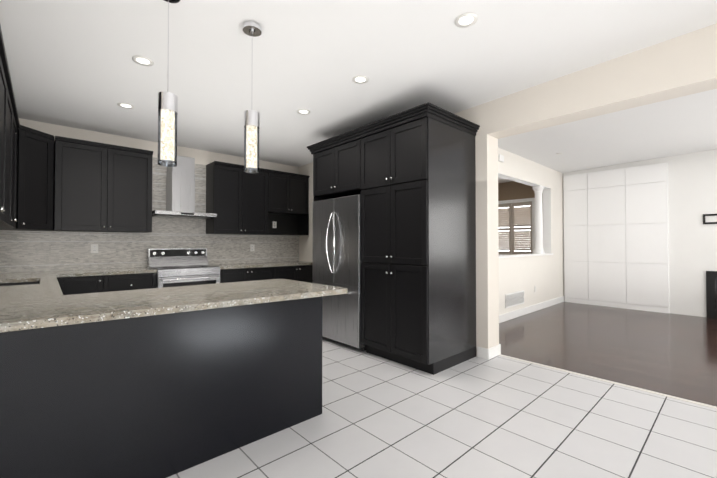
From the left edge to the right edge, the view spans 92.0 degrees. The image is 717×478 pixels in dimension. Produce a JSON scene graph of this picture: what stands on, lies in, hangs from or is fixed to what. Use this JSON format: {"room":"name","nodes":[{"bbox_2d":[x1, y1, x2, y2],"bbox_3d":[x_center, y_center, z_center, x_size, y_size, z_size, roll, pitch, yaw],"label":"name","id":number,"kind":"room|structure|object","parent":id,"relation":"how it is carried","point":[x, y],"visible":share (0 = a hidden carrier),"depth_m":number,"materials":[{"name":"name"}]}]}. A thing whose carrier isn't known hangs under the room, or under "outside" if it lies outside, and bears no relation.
{"room":"kitchen","nodes":[
{"label":"kitchen","id":0,"kind":"room"},
{"bbox_2d":[19,118,298,264],"bbox_3d":[-0.923,-0.165,6.653,8.980,2.950,0.150,1,-1,-42],"label":"wall","id":1,"kind":"structure","parent":0,"point":[202,157],"depth_m":4.69,"materials":[{"name":"beige paint"}]},
{"bbox_2d":[0,125,53,230],"bbox_3d":[-3.637,-0.623,3.659,0.622,1.050,0.611,1,-1,-42],"label":"upper cabinet","id":2,"kind":"object","parent":1,"relation":"attached to","point":[35,184],"visible":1,"depth_m":3.63,"materials":[{"name":"black wood"}]},
{"bbox_2d":[53,136,152,232],"bbox_3d":[-3.130,-0.615,4.281,0.957,1.050,0.376,1,-1,-42],"label":"upper cabinet","id":3,"kind":"object","parent":1,"relation":"attached to","point":[101,187],"visible":1,"depth_m":4.13,"materials":[{"name":"black wood"}]},
{"bbox_2d":[0,157,298,272],"bbox_3d":[-2.589,-0.371,5.031,4.030,1.520,0.007,1,-1,-42],"label":"tile backsplash","id":4,"kind":"structure","parent":1,"relation":"attached to","point":[29,251],"depth_m":4.72,"materials":[{"name":"tile"}]},
{"bbox_2d":[91,244,97,252],"bbox_3d":[-3.319,0.121,4.348,0.075,0.115,0.008,1,-1,-42],"label":"outlet","id":5,"kind":"object","parent":4,"relation":"attached to","point":[94,248],"visible":1,"depth_m":4.35,"materials":[{"name":"white plastic"}]},
{"bbox_2d":[250,244,254,250],"bbox_3d":[-1.767,0.149,5.763,0.075,0.115,0.008,1,-1,-42],"label":"outlet","id":6,"kind":"object","parent":4,"relation":"attached to","point":[252,247],"visible":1,"depth_m":5.76,"materials":[{"name":"white plastic"}]},
{"bbox_2d":[152,155,216,218],"bbox_3d":[-2.455,-0.721,4.829,0.770,0.844,0.476,1,-1,-42],"label":"range hood","id":7,"kind":"object","parent":1,"relation":"attached to","point":[180,189],"visible":0.88,"depth_m":4.78,"materials":[{"name":"metal"}]},
{"bbox_2d":[206,161,273,234],"bbox_3d":[-1.869,-0.600,5.454,0.924,1.050,0.340,1,-1,-42],"label":"upper cabinet","id":8,"kind":"object","parent":1,"relation":"attached to","point":[239,201],"depth_m":5.27,"materials":[{"name":"black wood"}]},
{"bbox_2d":[274,170,309,216],"bbox_3d":[-1.285,-0.778,5.989,0.780,0.680,0.340,1,-1,-42],"label":"upper cabinet","id":9,"kind":"object","parent":1,"relation":"attached to","point":[290,189],"depth_m":5.91,"materials":[{"name":"black wood"}]},
{"bbox_2d":[0,0,716,182],"bbox_3d":[0.839,-1.567,2.087,12.550,0.363,9.300,1,-1,-42],"label":"ceiling","id":10,"kind":"structure","parent":0,"point":[72,63],"depth_m":2.89,"materials":[{"name":"white paint"}]},
{"bbox_2d":[117,103,133,108],"bbox_3d":[-2.431,-1.392,3.614,0.150,0.006,0.150,1,-1,-42],"label":"recessed light","id":11,"kind":"object","parent":10,"relation":"in","point":[126,105],"visible":1,"depth_m":3.61,"materials":[{"name":"white glass"}]},
{"bbox_2d":[132,56,153,65],"bbox_3d":[-1.730,-1.429,2.779,0.150,0.006,0.150,1,-1,-42],"label":"recessed light","id":12,"kind":"object","parent":10,"relation":"in","point":[143,61],"visible":0.98,"depth_m":2.77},
{"bbox_2d":[158,0,179,166],"bbox_3d":[-1.122,-0.950,2.037,0.124,1.031,0.124,1,-1,-42],"label":"pendant light","id":13,"kind":"object","parent":10,"relation":"hanging from","point":[167,122],"visible":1,"depth_m":2.01,"materials":[{"name":"glass"}]},
{"bbox_2d":[243,21,261,172],"bbox_3d":[-0.733,-0.961,2.378,0.124,1.001,0.124,1,-1,-42],"label":"pendant light","id":14,"kind":"object","parent":10,"relation":"hanging from","point":[251,128],"visible":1,"depth_m":2.35,"materials":[{"name":"glass"}]},
{"bbox_2d":[297,109,309,114],"bbox_3d":[-0.610,-1.415,3.848,0.150,0.006,0.150,1,-1,-42],"label":"recessed light","id":15,"kind":"object","parent":10,"relation":"in","point":[303,111],"visible":1,"depth_m":3.84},
{"bbox_2d":[352,75,368,83],"bbox_3d":[0.017,-1.447,3.143,0.150,0.006,0.150,1,-1,-42],"label":"recessed light","id":16,"kind":"object","parent":10,"relation":"in","point":[360,79],"visible":1,"depth_m":3.14,"materials":[{"name":"white glass"}]},
{"bbox_2d":[455,13,477,27],"bbox_3d":[0.731,-1.484,2.348,0.150,0.006,0.150,1,-1,-42],"label":"recessed light","id":17,"kind":"object","parent":10,"relation":"in","point":[464,20],"visible":1,"depth_m":2.35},
{"bbox_2d":[299,103,498,355],"bbox_3d":[0.226,-0.184,5.116,0.250,2.950,3.670,1,-1,-42],"label":"wall","id":18,"kind":"structure","parent":0,"point":[487,270],"depth_m":3.75,"materials":[{"name":"beige paint"}]},
{"bbox_2d":[311,134,358,197],"bbox_3d":[0.056,-0.868,4.471,0.875,0.620,0.977,1,-1,-42],"label":"upper cabinet","id":19,"kind":"object","parent":18,"relation":"attached to","point":[335,164],"depth_m":4.18,"materials":[{"name":"black wood"}]},
{"bbox_2d":[477,344,500,354],"bbox_3d":[1.341,1.217,4.075,0.019,0.120,0.684,1,-1,-42],"label":"baseboard","id":20,"kind":"structure","parent":18,"relation":"attached to","point":[496,350],"depth_m":3.72,"materials":[{"name":"white wood"}]},
{"bbox_2d":[167,337,716,477],"bbox_3d":[-0.804,1.256,0.553,7.805,0.050,9.000,1,-1,-42],"label":"floor","id":21,"kind":"structure","parent":0,"point":[498,416],"depth_m":2.26,"materials":[{"name":"white tile"}]},
{"bbox_2d":[0,322,91,477],"bbox_3d":[-1.784,0.814,1.658,0.692,0.864,0.805,1,-1,-42],"label":"base cabinet","id":22,"kind":"object","parent":21,"relation":"on","point":[46,373],"depth_m":1.50,"materials":[{"name":"black wood"}]},
{"bbox_2d":[57,273,156,294],"bbox_3d":[-3.035,0.847,4.169,0.944,0.863,0.634,1,-1,-42],"label":"base cabinet","id":23,"kind":"object","parent":21,"relation":"on","point":[90,284],"visible":0.27,"depth_m":3.94,"materials":[{"name":"black wood"}]},
{"bbox_2d":[88,306,235,477],"bbox_3d":[-1.296,0.820,2.102,0.743,0.864,0.805,1,-1,-42],"label":"base cabinet","id":24,"kind":"object","parent":21,"relation":"on","point":[162,395],"depth_m":1.80,"materials":[{"name":"black wood"}]},
{"bbox_2d":[147,248,219,287],"bbox_3d":[-2.380,0.708,4.728,0.764,1.155,0.693,1,-1,-42],"label":"range","id":25,"kind":"object","parent":21,"relation":"on","point":[174,267],"visible":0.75,"depth_m":4.69,"materials":[{"name":"metal"}]},
{"bbox_2d":[220,266,279,282],"bbox_3d":[-1.789,0.862,5.328,0.908,0.864,0.599,1,-1,-42],"label":"base cabinet","id":26,"kind":"object","parent":21,"relation":"on","point":[261,273],"depth_m":5.09,"materials":[{"name":"black wood"}]},
{"bbox_2d":[236,296,321,448],"bbox_3d":[-0.823,0.826,2.533,0.774,0.864,0.805,1,-1,-42],"label":"base cabinet","id":27,"kind":"object","parent":21,"relation":"on","point":[279,343],"depth_m":2.24,"materials":[{"name":"black wood"}]},
{"bbox_2d":[280,265,312,282],"bbox_3d":[-1.219,0.869,5.847,0.878,0.864,0.599,1,-1,-42],"label":"base cabinet","id":28,"kind":"object","parent":21,"relation":"on","point":[303,273],"depth_m":5.66,"materials":[{"name":"black wood"}]},
{"bbox_2d":[312,195,365,350],"bbox_3d":[-0.007,0.397,4.440,0.926,1.770,0.899,1,-1,-42],"label":"refrigerator","id":29,"kind":"object","parent":21,"relation":"on","point":[337,261],"visible":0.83,"depth_m":4.08,"materials":[{"name":"silver metal"}]},
{"bbox_2d":[359,106,476,374],"bbox_3d":[0.650,0.044,3.807,0.875,2.460,0.910,1,-1,-42],"label":"tall cabinet","id":30,"kind":"object","parent":21,"relation":"on","point":[409,176],"depth_m":3.46,"materials":[{"name":"black wood"}]},
{"bbox_3d":[-2.945,0.830,2.903,0.652,0.863,2.625,1,-1,-42],"label":"base cabinet leg","id":31,"kind":"object","parent":21,"relation":"on","visible":0},
{"bbox_2d":[0,271,83,332],"bbox_3d":[-2.669,0.458,2.610,0.660,0.200,3.447,1,-1,-42],"label":"countertop","id":32,"kind":"structure","parent":31,"relation":"on","point":[28,301],"depth_m":1.90,"materials":[{"name":"stone"}]},
{"bbox_2d":[60,267,156,276],"bbox_3d":[-3.033,0.396,4.187,0.924,0.035,0.625,1,-1,-42],"label":"countertop","id":33,"kind":"structure","parent":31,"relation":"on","point":[116,271],"depth_m":4.03,"materials":[{"name":"stone"}]},
{"bbox_2d":[72,279,347,323],"bbox_3d":[-0.948,0.373,2.340,1.517,0.035,0.960,1,-1,-42],"label":"countertop","id":34,"kind":"structure","parent":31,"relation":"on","point":[101,306],"depth_m":2.12,"materials":[{"name":"stone"}]},
{"bbox_2d":[213,261,312,268],"bbox_3d":[-1.504,0.415,5.583,1.664,0.035,0.622,1,-1,-42],"label":"countertop","id":35,"kind":"structure","parent":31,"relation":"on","point":[291,263],"depth_m":5.34,"materials":[{"name":"stone"}]},
{"bbox_2d":[498,181,542,203],"bbox_3d":[3.283,-0.141,8.477,0.004,2.950,2.820,1,-1,-42],"label":"wall","id":36,"kind":"structure","parent":0,"point":[512,190],"depth_m":8.09,"materials":[{"name":"brown paint"}]},
{"bbox_2d":[498,148,563,314],"bbox_3d":[2.659,-0.174,5.899,4.400,2.950,0.150,1,-1,-42],"label":"wall","id":37,"kind":"structure","parent":0,"point":[544,274],"depth_m":6.34,"materials":[{"name":"beige paint"}]},
{"bbox_2d":[498,154,503,161],"bbox_3d":[2.219,-1.256,5.386,0.140,0.100,0.034,1,-1,-42],"label":"door chime","id":38,"kind":"object","parent":37,"relation":"attached to","point":[500,158],"visible":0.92,"depth_m":5.35,"materials":[{"name":"white plastic"}]},
{"bbox_2d":[505,290,523,307],"bbox_3d":[2.581,0.988,5.702,0.700,0.220,0.011,1,-1,-42],"label":"air vent","id":39,"kind":"object","parent":37,"relation":"in","point":[514,299],"visible":1,"depth_m":5.68,"materials":[{"name":"white metal"}]},
{"bbox_2d":[498,173,552,257],"bbox_3d":[2.603,-0.360,5.851,3.190,1.320,0.210,1,-1,-42],"label":"window frame","id":40,"kind":"structure","parent":37,"relation":"attached to","point":[547,220],"depth_m":6.88,"materials":[{"name":"white paint"}]},
{"bbox_2d":[533,186,544,253],"bbox_3d":[3.450,-0.362,6.622,0.204,1.284,0.204,1,-1,-42],"label":"column","id":41,"kind":"structure","parent":40,"relation":"on","point":[538,192],"depth_m":6.56,"materials":[{"name":"white paint"}]},
{"bbox_2d":[499,296,563,322],"bbox_3d":[2.715,1.240,5.819,4.399,0.120,0.019,1,-1,-42],"label":"baseboard","id":42,"kind":"structure","parent":37,"relation":"attached to","point":[523,311],"depth_m":6.04,"materials":[{"name":"white wood"}]},
{"bbox_2d":[487,23,716,138],"bbox_3d":[3.257,-1.423,1.806,0.250,0.560,5.330,1,-1,-42],"label":"beam","id":43,"kind":"structure","parent":0,"point":[681,65],"depth_m":2.88,"materials":[{"name":"beige paint"}]},
{"bbox_2d":[499,302,716,406],"bbox_3d":[3.795,1.311,4.744,4.550,0.050,9.000,1,-1,-42],"label":"floor","id":44,"kind":"structure","parent":0,"point":[671,354],"depth_m":4.15,"materials":[{"name":"brown wood"}]},
{"bbox_2d":[706,271,716,318],"bbox_3d":[6.180,0.910,5.488,0.330,0.770,0.920,1,-1,-42],"label":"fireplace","id":45,"kind":"object","parent":44,"relation":"on","point":[711,293],"visible":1,"depth_m":5.68,"materials":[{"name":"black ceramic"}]},
{"bbox_2d":[499,354,716,408],"bbox_3d":[3.333,1.272,1.840,0.045,0.053,5.330,1,-1,-42],"label":"threshold","id":46,"kind":"object","parent":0,"point":[682,399],"depth_m":3.02,"materials":[{"name":"stone"}]},
{"bbox_2d":[504,149,716,316],"bbox_3d":[5.371,-0.169,6.301,0.150,2.950,9.150,1,-1,-42],"label":"wall","id":47,"kind":"structure","parent":0,"point":[692,188],"depth_m":5.89,"materials":[{"name":"white paint"}]},
{"bbox_2d":[498,206,530,251],"bbox_3d":[3.551,-0.232,8.432,0.010,1.830,2.050,1,-1,-42],"label":"window","id":48,"kind":"structure","parent":47,"relation":"attached to","point":[515,230],"depth_m":8.18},
{"bbox_2d":[498,198,534,254],"bbox_3d":[3.438,-0.233,8.328,0.102,1.370,1.610,1,-1,-42],"label":"window shutters","id":49,"kind":"object","parent":48,"relation":"attached to","point":[512,216],"visible":0.44,"depth_m":8.08,"materials":[{"name":"brown wood"}]},
{"bbox_2d":[564,162,669,312],"bbox_3d":[4.889,-0.014,6.678,0.050,2.650,1.640,1,-1,-42],"label":"wall paneling","id":50,"kind":"structure","parent":47,"relation":"attached to","point":[616,240],"depth_m":6.58,"materials":[{"name":"white wood"}]},
{"bbox_2d":[703,214,716,223],"bbox_3d":[6.038,-0.333,5.443,0.018,0.165,0.880,1,-1,-42],"label":"picture frame","id":51,"kind":"object","parent":47,"relation":"attached to","point":[704,215],"visible":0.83,"depth_m":5.71,"materials":[{"name":"black wood"}]},
{"bbox_3d":[-2.924,-0.221,2.293,0.150,2.950,3.600,1,-1,-42],"label":"wall","id":52,"kind":"structure","parent":0,"visible":0},
{"bbox_2d":[0,25,19,228],"bbox_3d":[-2.649,-0.640,2.389,0.372,1.050,2.594,1,-1,-42],"label":"upper cabinet","id":53,"kind":"object","parent":52,"relation":"attached to","point":[9,122],"visible":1,"depth_m":2.63,"materials":[{"name":"black wood"}]}
]}

